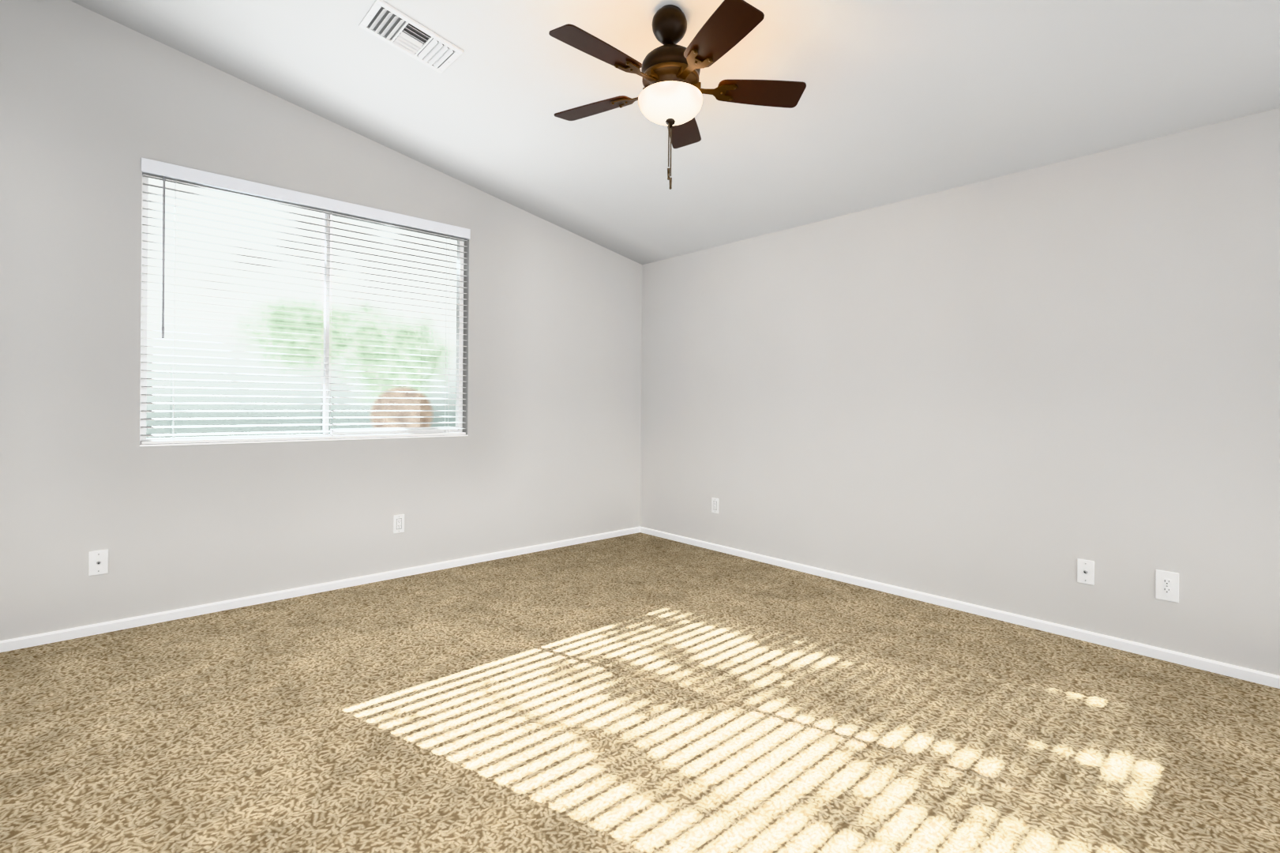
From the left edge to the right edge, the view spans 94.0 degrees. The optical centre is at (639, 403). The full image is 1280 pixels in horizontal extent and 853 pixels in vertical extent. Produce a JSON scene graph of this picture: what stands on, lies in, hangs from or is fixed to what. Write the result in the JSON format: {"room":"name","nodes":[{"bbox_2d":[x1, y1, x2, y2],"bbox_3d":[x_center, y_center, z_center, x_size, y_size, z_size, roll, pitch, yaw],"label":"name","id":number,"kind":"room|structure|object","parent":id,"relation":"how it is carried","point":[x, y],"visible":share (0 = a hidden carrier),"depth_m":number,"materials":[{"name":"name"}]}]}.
{"room":"empty bedroom","nodes":[
{"label":"empty bedroom","id":0,"kind":"room"},
{"bbox_2d":[0,526,640,652],"bbox_3d":[-1.583,1.131,3.998,4.300,0.050,0.013,0,0,-42],"label":"baseboard","id":1,"kind":"structure","parent":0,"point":[24,642],"depth_m":3.47,"materials":[{"name":"white wood"}]},
{"bbox_2d":[0,0,642,641],"bbox_3d":[-1.627,-0.568,4.062,4.620,3.648,0.160,0,0,-42],"label":"wall","id":2,"kind":"structure","parent":0,"point":[95,107],"depth_m":3.31,"materials":[{"name":"paint"}]},
{"bbox_2d":[88,549,108,575],"bbox_3d":[-2.701,0.792,2.976,0.072,0.120,0.015,0,0,-42],"label":"electrical outlet plate","id":3,"kind":"object","parent":2,"relation":"attached to","point":[98,563],"visible":1,"depth_m":2.98,"materials":[{"name":"white plastic"}]},
{"bbox_2d":[139,157,470,446],"bbox_3d":[-1.952,-0.521,3.743,1.824,1.492,0.145,0,0,-42],"label":"window blinds","id":4,"kind":"object","parent":2,"relation":"attached to","point":[163,172],"visible":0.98,"depth_m":3.60,"materials":[{"name":"plastic"}]},
{"bbox_2d":[393,514,404,533],"bbox_3d":[-1.607,0.799,3.978,0.072,0.120,0.008,0,0,-42],"label":"electrical outlet plate","id":5,"kind":"object","parent":2,"relation":"attached to","point":[398,523],"visible":1,"depth_m":3.97,"materials":[{"name":"white plastic"}]},
{"bbox_2d":[0,532,1279,852],"bbox_3d":[-0.039,1.219,2.303,4.620,0.100,4.920,0,0,-42],"label":"floor","id":6,"kind":"structure","parent":0,"point":[640,692],"depth_m":2.16,"materials":[{"name":"beige carpet"}]},
{"bbox_2d":[69,0,1279,264],"bbox_3d":[-0.015,-1.709,2.303,4.620,0.934,4.920,0,0,-42],"label":"ceiling","id":7,"kind":"structure","parent":0,"point":[902,99],"depth_m":2.93,"materials":[{"name":"paint"}]},
{"bbox_2d":[358,0,463,73],"bbox_3d":[-1.081,-1.729,2.826,0.400,0.081,0.255,0,0,-42],"label":"ceiling vent","id":8,"kind":"object","parent":7,"relation":"in","point":[383,20],"visible":1,"depth_m":2.81,"materials":[{"name":"white metal"}]},
{"bbox_2d":[548,0,806,189],"bbox_3d":[0.099,-1.257,2.440,1.046,0.732,1.098,0,0,-42],"label":"fan","id":9,"kind":"object","parent":7,"relation":"hanging from","point":[670,96],"visible":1,"depth_m":2.38,"materials":[{"name":"brown wood"}]},
{"bbox_2d":[640,108,1279,675],"bbox_3d":[1.678,-0.540,3.746,0.160,3.648,4.760,0,0,-42],"label":"wall","id":10,"kind":"structure","parent":0,"point":[1021,392],"depth_m":3.23,"materials":[{"name":"paint"}]},
{"bbox_2d":[711,497,718,513],"bbox_3d":[0.603,0.816,4.789,0.008,0.120,0.072,0,0,-42],"label":"electrical outlet plate","id":11,"kind":"object","parent":10,"relation":"attached to","point":[715,505],"visible":1,"depth_m":4.79,"materials":[{"name":"white plastic"}]},
{"bbox_2d":[640,526,1279,688],"bbox_3d":[1.550,1.157,3.742,0.013,0.050,4.587,0,0,-42],"label":"baseboard","id":12,"kind":"structure","parent":10,"relation":"attached to","point":[1268,679],"depth_m":3.21,"materials":[{"name":"white wood"}]},
{"bbox_2d":[1077,558,1094,585],"bbox_3d":[2.235,0.843,2.992,0.015,0.120,0.070,0,0,-42],"label":"electrical outlet plate","id":13,"kind":"object","parent":10,"relation":"attached to","point":[1085,571],"visible":1,"depth_m":2.99,"materials":[{"name":"white plastic"}]},
{"bbox_2d":[1155,569,1178,602],"bbox_3d":[2.445,0.845,2.767,0.008,0.136,0.082,0,0,-42],"label":"electrical outlet plate","id":14,"kind":"object","parent":10,"relation":"attached to","point":[1166,585],"visible":1,"depth_m":2.77,"materials":[{"name":"white plastic"}]},
{"label":"outside","id":15,"kind":"structure","parent":0,"visible":0},
{"bbox_2d":[146,177,457,438],"bbox_3d":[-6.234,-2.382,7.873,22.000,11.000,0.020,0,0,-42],"label":"window","id":16,"kind":"structure","parent":15,"point":[226,309],"depth_m":8.80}
]}

